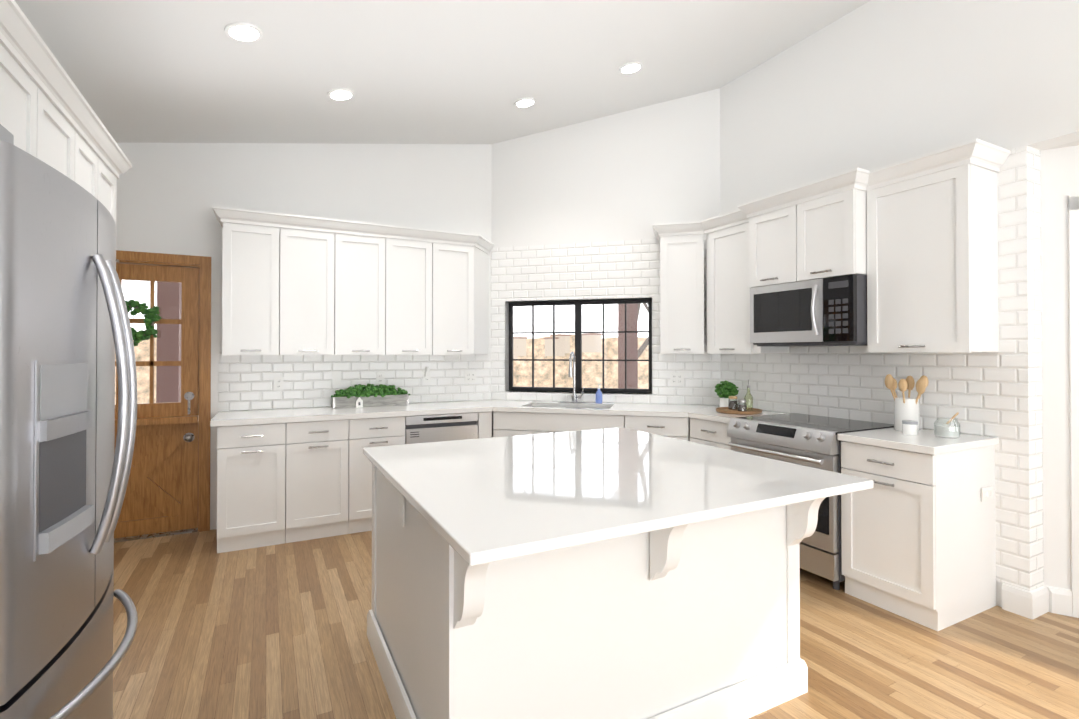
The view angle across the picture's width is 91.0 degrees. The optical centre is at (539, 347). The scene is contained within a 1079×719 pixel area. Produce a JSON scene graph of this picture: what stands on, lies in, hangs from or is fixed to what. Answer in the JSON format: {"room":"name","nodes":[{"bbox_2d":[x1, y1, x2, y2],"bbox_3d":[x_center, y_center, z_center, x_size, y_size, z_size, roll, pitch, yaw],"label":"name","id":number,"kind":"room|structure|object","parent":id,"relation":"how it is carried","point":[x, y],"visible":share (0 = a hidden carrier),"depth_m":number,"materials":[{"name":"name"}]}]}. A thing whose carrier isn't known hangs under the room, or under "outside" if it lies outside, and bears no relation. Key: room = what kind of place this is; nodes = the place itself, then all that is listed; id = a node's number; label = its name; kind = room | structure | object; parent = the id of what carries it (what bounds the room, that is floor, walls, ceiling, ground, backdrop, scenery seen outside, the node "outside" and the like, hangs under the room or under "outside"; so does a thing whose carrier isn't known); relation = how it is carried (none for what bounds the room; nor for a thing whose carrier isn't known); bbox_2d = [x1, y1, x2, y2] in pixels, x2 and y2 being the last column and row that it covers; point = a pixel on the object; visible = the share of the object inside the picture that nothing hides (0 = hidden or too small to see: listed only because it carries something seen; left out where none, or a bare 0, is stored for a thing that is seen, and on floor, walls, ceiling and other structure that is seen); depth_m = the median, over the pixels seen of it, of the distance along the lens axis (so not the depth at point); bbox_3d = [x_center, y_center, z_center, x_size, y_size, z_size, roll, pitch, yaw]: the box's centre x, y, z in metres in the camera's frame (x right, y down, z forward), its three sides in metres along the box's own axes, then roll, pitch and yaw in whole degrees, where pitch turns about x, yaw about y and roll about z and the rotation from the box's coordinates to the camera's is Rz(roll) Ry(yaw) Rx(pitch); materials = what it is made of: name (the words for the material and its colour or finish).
{"room":"kitchen","nodes":[
{"label":"kitchen","id":0,"kind":"room"},
{"bbox_2d":[88,143,490,529],"bbox_3d":[-1.996,-0.686,4.503,3.590,4.200,0.150,0,-1,-27],"label":"wall","id":1,"kind":"structure","parent":0,"point":[168,195],"depth_m":4.35,"materials":[{"name":"white paint"}]},
{"bbox_2d":[114,528,197,542],"bbox_3d":[-3.006,1.400,3.933,0.810,0.018,0.110,0,-1,-27],"label":"door threshold sill","id":2,"kind":"structure","parent":1,"relation":"attached to","point":[138,537],"depth_m":3.96,"materials":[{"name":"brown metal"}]},
{"bbox_2d":[114,263,198,537],"bbox_3d":[-2.996,0.391,3.921,0.800,2.024,0.115,0,-1,-27],"label":"door","id":3,"kind":"structure","parent":1,"relation":"in","point":[161,494],"depth_m":4.03,"materials":[{"name":"brown wood"}]},
{"bbox_2d":[125,282,160,345],"bbox_3d":[-2.996,-0.252,3.897,0.355,0.480,0.077,0,-1,-27],"label":"wreath","id":4,"kind":"object","parent":3,"relation":"hanging from","point":[150,318],"visible":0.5,"depth_m":3.92,"materials":[{"name":"green plant"}]},
{"bbox_2d":[116,250,210,531],"bbox_3d":[-3.019,0.351,3.958,0.976,2.117,0.167,0,-1,-27],"label":"door frame","id":5,"kind":"structure","parent":1,"relation":"attached to","point":[202,264],"depth_m":4.09,"materials":[{"name":"brown wood"}]},
{"bbox_2d":[214,512,216,528],"bbox_3d":[-2.510,1.343,4.146,0.052,0.135,0.016,0,-1,-27],"label":"baseboard","id":6,"kind":"structure","parent":1,"relation":"attached to","point":[215,520],"depth_m":4.13,"materials":[{"name":"white wood"}]},
{"bbox_2d":[222,222,279,354],"bbox_3d":[-2.219,-0.433,4.093,0.377,0.974,0.363,0,-1,-27],"label":"upper cabinet","id":7,"kind":"object","parent":1,"relation":"attached to","point":[250,284],"visible":1,"depth_m":3.97,"materials":[{"name":"white wood"}]},
{"bbox_2d":[279,228,334,354],"bbox_3d":[-1.875,-0.431,4.271,0.392,0.974,0.363,0,-1,-27],"label":"upper cabinet","id":8,"kind":"object","parent":1,"relation":"attached to","point":[306,294],"visible":0.98,"depth_m":4.15,"materials":[{"name":"white wood"}]},
{"bbox_2d":[218,347,490,411],"bbox_3d":[-1.487,0.247,4.668,2.294,0.505,0.008,0,-1,-27],"label":"wall tile","id":9,"kind":"structure","parent":1,"relation":"attached to","point":[246,382],"depth_m":4.51,"materials":[{"name":"white tile"}]},
{"bbox_2d":[274,377,283,390],"bbox_3d":[-2.127,0.293,4.330,0.072,0.116,0.007,0,-1,-27],"label":"electrical outlet plate","id":10,"kind":"object","parent":9,"relation":"attached to","point":[278,381],"depth_m":4.33,"materials":[{"name":"white plastic"}]},
{"bbox_2d":[332,371,340,384],"bbox_3d":[-1.735,0.259,4.533,0.072,0.116,0.005,0,-1,-27],"label":"electrical outlet plate","id":11,"kind":"object","parent":9,"relation":"attached to","point":[336,376],"depth_m":4.53,"materials":[{"name":"white plastic"}]},
{"bbox_2d":[376,372,384,384],"bbox_3d":[-1.410,0.269,4.699,0.072,0.116,0.007,0,-1,-27],"label":"electrical outlet plate","id":12,"kind":"object","parent":9,"relation":"attached to","point":[380,376],"depth_m":4.70,"materials":[{"name":"white plastic"}]},
{"bbox_2d":[423,367,430,382],"bbox_3d":[-1.032,0.248,4.876,0.072,0.153,0.037,0,-1,-27],"label":"electrical outlet plate","id":13,"kind":"object","parent":9,"relation":"attached to","point":[426,374],"depth_m":4.88,"materials":[{"name":"white plastic"}]},
{"bbox_2d":[465,371,476,382],"bbox_3d":[-0.659,0.278,5.085,0.118,0.116,0.007,0,-1,-27],"label":"electrical outlet plate","id":14,"kind":"object","parent":9,"relation":"attached to","point":[470,376],"depth_m":5.08,"materials":[{"name":"white plastic"}]},
{"bbox_2d":[334,233,384,354],"bbox_3d":[-1.523,-0.430,4.452,0.394,0.974,0.363,0,-1,-27],"label":"upper cabinet","id":15,"kind":"object","parent":1,"relation":"attached to","point":[359,298],"visible":0.98,"depth_m":4.33,"materials":[{"name":"white wood"}]},
{"bbox_2d":[385,238,431,354],"bbox_3d":[-1.170,-0.428,4.633,0.393,0.974,0.363,0,-1,-27],"label":"upper cabinet","id":16,"kind":"object","parent":1,"relation":"attached to","point":[408,297],"visible":0.96,"depth_m":4.51,"materials":[{"name":"white wood"}]},
{"bbox_2d":[432,243,488,354],"bbox_3d":[-0.703,-0.426,4.873,0.650,0.974,0.363,0,-1,-27],"label":"upper cabinet","id":17,"kind":"object","parent":1,"relation":"attached to","point":[460,299],"visible":0.96,"depth_m":4.72,"materials":[{"name":"white wood"}]},
{"bbox_2d":[212,205,493,254],"bbox_3d":[-1.407,-0.966,4.504,2.313,0.100,0.384,0,-1,-27],"label":"crown molding","id":18,"kind":"structure","parent":17,"relation":"attached to","point":[279,220],"depth_m":4.24,"materials":[{"name":"white wood"}]},
{"bbox_2d":[0,0,869,143],"bbox_3d":[0.012,-1.933,2.369,5.200,1.035,9.100,0,-1,-27],"label":"ceiling","id":19,"kind":"structure","parent":0,"point":[404,71],"depth_m":3.42,"materials":[{"name":"white paint"}]},
{"bbox_2d":[225,22,262,42],"bbox_3d":[-1.548,-1.652,2.779,0.175,0.042,0.176,0,-1,-27],"label":"recessed light","id":20,"kind":"object","parent":19,"relation":"in","point":[243,32],"visible":0.96,"depth_m":2.77,"materials":[{"name":"white plastic"}]},
{"bbox_2d":[327,88,353,100],"bbox_3d":[-1.366,-1.744,3.650,0.175,0.042,0.176,0,-1,-27],"label":"recessed light","id":21,"kind":"object","parent":19,"relation":"in","point":[340,94],"visible":0.94,"depth_m":3.63,"materials":[{"name":"white plastic"}]},
{"bbox_2d":[514,97,535,107],"bbox_3d":[-0.116,-1.986,4.295,0.175,0.042,0.176,0,-1,-27],"label":"recessed light","id":22,"kind":"object","parent":19,"relation":"in","point":[525,102],"visible":0.96,"depth_m":4.27,"materials":[{"name":"white plastic"}]},
{"bbox_2d":[619,61,642,73],"bbox_3d":[0.681,-2.086,3.951,0.175,0.042,0.176,0,-1,-27],"label":"recessed light","id":23,"kind":"object","parent":19,"relation":"in","point":[631,67],"visible":0.96,"depth_m":3.93,"materials":[{"name":"white plastic"}]},
{"bbox_2d":[113,529,1078,718],"bbox_3d":[1.811,1.426,2.395,8.450,0.060,7.350,0,-1,-27],"label":"floor","id":24,"kind":"structure","parent":0,"point":[278,631],"depth_m":2.47,"materials":[{"name":"brown wood"}]},
{"bbox_2d":[0,124,137,718],"bbox_3d":[-1.547,0.470,1.199,1.015,1.792,0.870,0,-1,-27],"label":"refrigerator","id":25,"kind":"object","parent":24,"relation":"on","point":[65,333],"visible":1,"depth_m":1.18,"materials":[{"name":"silver metal"}]},
{"bbox_2d":[217,423,285,552],"bbox_3d":[-2.138,0.972,3.960,0.422,0.874,0.653,0,-1,-27],"label":"base cabinet","id":26,"kind":"object","parent":24,"relation":"on","point":[251,471],"visible":0.98,"depth_m":3.71,"materials":[{"name":"white wood"}]},
{"bbox_2d":[285,419,348,542],"bbox_3d":[-1.759,0.974,4.155,0.425,0.874,0.653,0,-1,-27],"label":"base cabinet","id":27,"kind":"object","parent":24,"relation":"on","point":[316,496],"visible":0.96,"depth_m":3.90,"materials":[{"name":"white wood"}]},
{"bbox_2d":[348,416,404,533],"bbox_3d":[-1.379,0.975,4.351,0.423,0.874,0.653,0,-1,-27],"label":"base cabinet","id":28,"kind":"object","parent":24,"relation":"on","point":[376,432],"visible":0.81,"depth_m":4.05,"materials":[{"name":"white wood"}]},
{"bbox_2d":[405,412,477,443],"bbox_3d":[-0.928,0.978,4.605,0.604,0.873,0.613,0,-1,-27],"label":"dishwasher","id":29,"kind":"object","parent":24,"relation":"on","point":[438,427],"visible":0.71,"depth_m":4.33,"materials":[{"name":"silver metal"}]},
{"bbox_2d":[477,411,491,438],"bbox_3d":[-0.601,0.979,4.771,0.121,0.874,0.616,0,-1,-27],"label":"cabinet filler","id":30,"kind":"object","parent":24,"relation":"on","point":[484,422],"visible":0.12,"depth_m":4.50,"materials":[{"name":"white wood"}]},
{"bbox_2d":[493,411,624,436],"bbox_3d":[0.216,0.978,4.663,1.111,0.874,0.653,0,0,15],"label":"base cabinet","id":31,"kind":"object","parent":24,"relation":"on","point":[514,423],"visible":0.1,"depth_m":4.41,"materials":[{"name":"white wood"}]},
{"bbox_2d":[210,400,786,426],"bbox_3d":[-0.296,0.515,4.068,3.868,0.038,2.153,0,-1,-27],"label":"countertop","id":32,"kind":"structure","parent":31,"relation":"on","point":[268,416],"depth_m":4.25,"materials":[{"name":"white stone"}]},
{"bbox_2d":[356,397,362,407],"bbox_3d":[-1.510,0.454,4.444,0.054,0.088,0.019,0,-1,-27],"label":"house ornament","id":33,"kind":"object","parent":32,"relation":"on","point":[359,402],"visible":1,"depth_m":4.44,"materials":[{"name":"white ceramic"}]},
{"bbox_2d":[331,383,410,407],"bbox_3d":[-1.442,0.402,4.563,0.665,0.194,0.164,0,-1,-27],"label":"planter box","id":34,"kind":"object","parent":32,"relation":"on","point":[371,395],"visible":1,"depth_m":4.52,"materials":[{"name":"grey wood"}]},
{"bbox_2d":[561,352,587,402],"bbox_3d":[0.321,0.268,4.867,0.247,0.468,0.252,0,-1,-27],"label":"faucet","id":35,"kind":"object","parent":32,"relation":"on","point":[572,373],"visible":1,"depth_m":4.87,"materials":[{"name":"silver metal"}]},
{"bbox_2d":[595,384,601,402],"bbox_3d":[0.539,0.412,4.815,0.064,0.178,0.064,0,-1,-27],"label":"soap bottle","id":36,"kind":"object","parent":32,"relation":"on","point":[598,397],"visible":1,"depth_m":4.79,"materials":[{"name":"blue plastic"}]},
{"bbox_2d":[716,407,761,414],"bbox_3d":[1.535,0.483,4.088,0.336,0.024,0.336,0,-1,-27],"label":"serving tray","id":37,"kind":"object","parent":32,"relation":"on","point":[726,410],"visible":0.83,"depth_m":3.98,"materials":[{"name":"brown wood"}]},
{"bbox_2d":[715,380,738,406],"bbox_3d":[1.544,0.383,4.380,0.188,0.230,0.181,0,-1,-27],"label":"potted plant","id":38,"kind":"object","parent":37,"relation":"on","point":[724,390],"visible":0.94,"depth_m":4.34,"materials":[{"name":"green plant"}]},
{"bbox_2d":[728,396,737,409],"bbox_3d":[1.518,0.431,4.165,0.070,0.103,0.070,0,-1,-27],"label":"jar","id":39,"kind":"object","parent":37,"relation":"on","point":[732,405],"visible":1,"depth_m":4.14,"materials":[{"name":"clear glass"}]},
{"bbox_2d":[737,400,746,410],"bbox_3d":[1.536,0.437,4.021,0.066,0.088,0.066,0,-1,-27],"label":"jar","id":40,"kind":"object","parent":37,"relation":"on","point":[740,407],"visible":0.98,"depth_m":4.00,"materials":[{"name":"clear glass"}]},
{"bbox_2d":[744,380,752,409],"bbox_3d":[1.620,0.363,4.110,0.064,0.237,0.064,0,-1,-27],"label":"oil bottle","id":41,"kind":"object","parent":37,"relation":"on","point":[751,400],"visible":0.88,"depth_m":4.11,"materials":[{"name":"clear glass"}]},
{"bbox_2d":[367,464,846,718],"bbox_3d":[0.169,0.954,2.281,1.516,0.882,1.458,0,-1,-27],"label":"kitchen island","id":42,"kind":"object","parent":24,"relation":"on","point":[698,620],"visible":0.69,"depth_m":1.81,"materials":[{"name":"white wood"}]},
{"bbox_2d":[363,427,873,565],"bbox_3d":[0.176,0.496,2.248,1.540,0.030,1.530,0,-1,-27],"label":"island countertop","id":43,"kind":"structure","parent":42,"relation":"on","point":[473,502],"depth_m":1.84,"materials":[{"name":"white stone"}]},
{"bbox_2d":[625,415,688,440],"bbox_3d":[0.993,0.976,4.456,0.492,0.874,0.653,0,0,15],"label":"base cabinet","id":44,"kind":"object","parent":24,"relation":"on","point":[675,427],"visible":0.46,"depth_m":4.17,"materials":[{"name":"white wood"}]},
{"bbox_2d":[690,418,731,449],"bbox_3d":[1.523,0.973,4.041,0.653,0.874,0.445,0,-1,-27],"label":"base cabinet","id":45,"kind":"object","parent":24,"relation":"on","point":[709,433],"visible":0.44,"depth_m":3.92,"materials":[{"name":"white wood"}]},
{"bbox_2d":[727,413,893,589],"bbox_3d":[1.766,0.944,3.484,0.730,0.922,0.759,0,-1,-27],"label":"range","id":46,"kind":"object","parent":24,"relation":"on","point":[805,440],"visible":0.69,"depth_m":3.17,"materials":[{"name":"silver metal"}]},
{"bbox_2d":[841,441,995,630],"bbox_3d":[2.085,0.964,2.947,0.653,0.874,0.472,0,-1,-27],"label":"base cabinet","id":47,"kind":"object","parent":24,"relation":"on","point":[918,537],"visible":0.88,"depth_m":2.76,"materials":[{"name":"white wood"}]},
{"bbox_2d":[837,427,998,454],"bbox_3d":[2.093,0.506,2.949,0.641,0.038,0.493,0,-1,-27],"label":"countertop","id":48,"kind":"structure","parent":47,"relation":"on","point":[925,441],"depth_m":2.81,"materials":[{"name":"white stone"}]},
{"bbox_2d":[885,374,928,431],"bbox_3d":[2.161,0.321,3.128,0.202,0.333,0.225,0,-1,-27],"label":"utensil crock","id":49,"kind":"object","parent":48,"relation":"on","point":[906,408],"visible":0.77,"depth_m":3.10,"materials":[{"name":"white ceramic"}]},
{"bbox_2d":[902,420,917,434],"bbox_3d":[2.082,0.449,2.981,0.074,0.075,0.073,0,-1,-27],"label":"candle jar","id":50,"kind":"object","parent":48,"relation":"on","point":[909,427],"visible":1,"depth_m":2.96,"materials":[{"name":"white ceramic"}]},
{"bbox_2d":[934,412,959,437],"bbox_3d":[2.233,0.419,2.907,0.116,0.133,0.114,0,-1,-27],"label":"jar","id":51,"kind":"object","parent":48,"relation":"on","point":[945,430],"visible":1,"depth_m":2.88,"materials":[{"name":"clear glass"}]},
{"bbox_2d":[981,486,992,501],"bbox_3d":[2.394,0.779,2.835,0.116,0.072,0.006,0,-1,-27],"label":"outlet","id":52,"kind":"object","parent":47,"relation":"attached to","point":[986,493],"visible":0.95,"depth_m":2.83,"materials":[{"name":"white plastic"}]},
{"bbox_2d":[491,88,719,440],"bbox_3d":[0.577,-0.882,5.002,2.631,4.600,0.150,0,0,15],"label":"wall","id":53,"kind":"structure","parent":0,"point":[635,174],"depth_m":4.91,"materials":[{"name":"white paint"}]},
{"bbox_2d":[491,247,505,399],"bbox_3d":[-0.404,-0.238,5.176,0.151,1.485,0.008,0,0,15],"label":"wall tile","id":54,"kind":"structure","parent":53,"relation":"attached to","point":[498,324],"depth_m":5.17,"materials":[{"name":"white tile"}]},
{"bbox_2d":[505,390,648,394],"bbox_3d":[0.355,0.422,5.018,1.395,0.008,0.103,0,0,15],"label":"sill","id":55,"kind":"structure","parent":53,"relation":"attached to","point":[571,392],"depth_m":4.98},
{"bbox_2d":[505,391,651,402],"bbox_3d":[0.343,0.460,4.971,1.395,0.085,0.008,0,0,15],"label":"wall tile","id":56,"kind":"object","parent":53,"relation":"attached to","point":[587,397],"depth_m":4.96,"materials":[{"name":"white tile"}]},
{"bbox_2d":[504,298,652,393],"bbox_3d":[0.360,-0.017,5.041,1.411,0.870,0.143,0,0,15],"label":"window","id":57,"kind":"structure","parent":53,"relation":"in","point":[578,341],"depth_m":5.07,"materials":[{"name":"black"}]},
{"bbox_2d":[505,239,651,301],"bbox_3d":[0.343,-0.717,4.981,1.395,0.530,0.008,0,0,15],"label":"wall tile","id":58,"kind":"structure","parent":53,"relation":"attached to","point":[610,270],"depth_m":4.97,"materials":[{"name":"white tile"}]},
{"bbox_2d":[505,297,651,301],"bbox_3d":[0.355,-0.456,5.025,1.395,0.008,0.103,0,0,15],"label":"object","id":59,"kind":"structure","parent":53,"relation":"attached to","point":[585,299],"depth_m":4.95,"materials":[{"name":"white tile"}]},
{"bbox_2d":[660,235,703,353],"bbox_3d":[1.223,-0.444,4.556,0.353,0.984,0.363,0,0,15],"label":"upper cabinet","id":60,"kind":"object","parent":53,"relation":"attached to","point":[681,294],"visible":1,"depth_m":4.42,"materials":[{"name":"white wood"}]},
{"bbox_2d":[653,138,1010,240],"bbox_3d":[1.635,-0.995,3.709,0.397,0.100,2.457,0,-1,-36],"label":"crown molding","id":61,"kind":"structure","parent":60,"relation":"attached to","point":[983,154],"depth_m":3.16,"materials":[{"name":"white wood"}]},
{"bbox_2d":[652,236,719,404],"bbox_3d":[1.303,-0.242,4.721,0.593,1.485,0.008,0,0,15],"label":"wall tile","id":62,"kind":"structure","parent":53,"relation":"attached to","point":[701,376],"depth_m":4.72,"materials":[{"name":"white tile"}]},
{"bbox_2d":[670,372,683,385],"bbox_3d":[1.225,0.275,4.729,0.118,0.116,0.007,0,0,15],"label":"outlet","id":63,"kind":"object","parent":62,"relation":"attached to","point":[676,378],"visible":1,"depth_m":4.73,"materials":[{"name":"white plastic"}]},
{"bbox_2d":[720,0,1078,606],"bbox_3d":[2.927,-0.905,2.212,0.150,4.600,5.970,0,-1,-27],"label":"wall","id":64,"kind":"structure","parent":0,"point":[871,85],"depth_m":3.34,"materials":[{"name":"white paint"}]},
{"bbox_2d":[707,223,787,353],"bbox_3d":[1.613,-0.447,4.195,0.363,0.984,0.534,0,-1,-27],"label":"upper cabinet","id":65,"kind":"object","parent":64,"relation":"attached to","point":[728,308],"visible":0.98,"depth_m":4.14,"materials":[{"name":"white wood"}]},
{"bbox_2d":[749,205,798,287],"bbox_3d":[1.780,-0.693,3.762,0.463,0.509,0.382,0,-1,-27],"label":"upper cabinet","id":66,"kind":"object","parent":64,"relation":"attached to","point":[772,247],"visible":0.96,"depth_m":3.67,"materials":[{"name":"white wood"}]},
{"bbox_2d":[797,189,866,280],"bbox_3d":[1.957,-0.696,3.419,0.463,0.509,0.382,0,-1,-27],"label":"upper cabinet","id":67,"kind":"object","parent":64,"relation":"attached to","point":[832,235],"visible":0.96,"depth_m":3.28,"materials":[{"name":"white wood"}]},
{"bbox_2d":[750,274,866,346],"bbox_3d":[1.859,-0.227,3.582,0.484,0.426,0.762,0,-1,-27],"label":"microwave","id":68,"kind":"object","parent":67,"relation":"attached to","point":[830,311],"visible":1,"depth_m":3.40,"materials":[{"name":"silver metal"}]},
{"bbox_2d":[720,346,993,436],"bbox_3d":[2.032,0.240,3.772,0.008,0.505,1.969,0,-1,-27],"label":"wall tile","id":69,"kind":"structure","parent":64,"relation":"attached to","point":[845,382],"depth_m":3.53,"materials":[{"name":"white tile"}]},
{"bbox_2d":[867,164,998,351],"bbox_3d":[2.220,-0.464,3.037,0.343,0.979,0.526,0,-1,-27],"label":"upper cabinet","id":70,"kind":"object","parent":64,"relation":"attached to","point":[932,262],"visible":1,"depth_m":2.89,"materials":[{"name":"white wood"}]},
{"bbox_2d":[993,145,1030,590],"bbox_3d":[2.516,0.102,2.831,0.008,2.325,0.148,0,-1,-27],"label":"wall tile","id":71,"kind":"structure","parent":64,"relation":"attached to","point":[1011,433],"depth_m":2.82,"materials":[{"name":"white tile"}]},
{"bbox_2d":[1027,145,1043,590],"bbox_3d":[2.618,0.102,2.805,0.150,2.325,0.008,0,-1,-27],"label":"wall tile","id":72,"kind":"structure","parent":64,"relation":"attached to","point":[1035,372],"depth_m":2.80,"materials":[{"name":"white tile"}]},
{"bbox_2d":[1002,583,1072,619],"bbox_3d":[2.666,1.332,2.789,0.278,0.135,0.272,0,-1,-27],"label":"baseboard","id":73,"kind":"structure","parent":64,"relation":"attached to","point":[1037,602],"depth_m":2.78,"materials":[{"name":"white wood"}]},
{"bbox_2d":[1040,145,1078,588],"bbox_3d":[4.515,0.162,1.878,4.140,2.460,0.120,0,-1,29],"label":"wall","id":74,"kind":"structure","parent":0,"point":[1059,168],"depth_m":2.81,"materials":[{"name":"white paint"}]},
{"bbox_2d":[1068,194,1078,617],"bbox_3d":[3.258,0.297,2.507,1.100,2.200,0.018,0,-1,29],"label":"door frame","id":75,"kind":"structure","parent":74,"relation":"attached to","point":[1073,233],"depth_m":2.76,"materials":[{"name":"white wood"}]},
{"bbox_2d":[1040,140,1078,150],"bbox_3d":[4.501,-1.130,2.872,3.250,0.140,5.700,0,-1,-27],"label":"ceiling","id":76,"kind":"structure","parent":0,"point":[1075,143],"depth_m":2.78,"materials":[{"name":"white paint"}]},
{"label":"outside","id":77,"kind":"structure","parent":0,"visible":0},
{"bbox_2d":[115,280,648,420],"bbox_3d":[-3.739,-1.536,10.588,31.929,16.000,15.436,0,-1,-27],"label":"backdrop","id":78,"kind":"structure","parent":77,"point":[539,340],"depth_m":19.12,"materials":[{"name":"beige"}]},
{"bbox_3d":[-1.599,-0.695,0.867,0.663,0.504,0.417,0,-1,-27],"label":"upper cabinet","id":79,"kind":"object","parent":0,"visible":0},
{"bbox_2d":[0,0,131,178],"bbox_3d":[-2.043,-0.989,1.755,0.684,0.100,2.401,0,-1,-27],"label":"crown molding","id":80,"kind":"structure","parent":79,"relation":"attached to","point":[22,42],"depth_m":1.96,"materials":[{"name":"white wood"}]},
{"bbox_3d":[-1.880,-0.720,0.515,0.150,4.200,7.350,0,-1,-27],"label":"wall","id":81,"kind":"structure","parent":0,"visible":0},
{"bbox_2d":[0,44,36,157],"bbox_3d":[-1.968,-0.689,1.585,0.663,0.504,0.392,0,-1,-27],"label":"upper cabinet","id":82,"kind":"object","parent":81,"relation":"attached to","point":[18,103],"visible":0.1,"depth_m":1.77,"materials":[{"name":"white wood"}]},
{"bbox_2d":[37,87,74,181],"bbox_3d":[-2.155,-0.686,1.948,0.663,0.504,0.417,0,-1,-27],"label":"upper cabinet","id":83,"kind":"object","parent":81,"relation":"attached to","point":[55,139],"visible":0.23,"depth_m":2.07,"materials":[{"name":"white wood"}]},
{"bbox_2d":[75,131,97,199],"bbox_3d":[-2.330,-0.683,2.289,0.663,0.504,0.344,0,-1,-27],"label":"upper cabinet","id":84,"kind":"object","parent":81,"relation":"attached to","point":[86,167],"visible":0.15,"depth_m":2.44,"materials":[{"name":"white wood"}]},
{"bbox_2d":[98,157,118,261],"bbox_3d":[-2.492,-0.680,2.603,0.663,0.504,0.358,0,-1,-27],"label":"upper cabinet","id":85,"kind":"object","parent":81,"relation":"attached to","point":[107,182],"visible":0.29,"depth_m":2.76,"materials":[{"name":"white wood"}]},
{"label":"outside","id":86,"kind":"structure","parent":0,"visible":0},
{"bbox_2d":[156,282,181,402],"bbox_3d":[-3.689,0.670,5.280,0.180,3.500,0.180,0,-1,-27],"label":"porch post","id":87,"kind":"object","parent":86,"point":[172,343],"depth_m":5.21,"materials":[{"name":"brown paint"}]},
{"bbox_2d":[513,333,601,358],"bbox_3d":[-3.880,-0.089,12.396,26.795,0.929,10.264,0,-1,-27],"label":"houses","id":88,"kind":"structure","parent":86,"point":[548,352],"depth_m":17.73,"materials":[{"name":"paint"}]},
{"bbox_2d":[618,304,637,388],"bbox_3d":[1.154,0.684,6.927,0.180,3.500,0.180,0,-1,-27],"label":"porch post","id":89,"kind":"object","parent":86,"point":[621,314],"depth_m":6.87,"materials":[{"name":"brown paint"}]},
{"bbox_2d":[638,303,648,357],"bbox_3d":[2.311,-1.214,8.424,4.243,8.334,7.211,0,-1,-27],"label":"tree","id":90,"kind":"object","parent":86,"point":[643,346],"depth_m":8.23,"materials":[{"name":"brown plant"}]}
]}

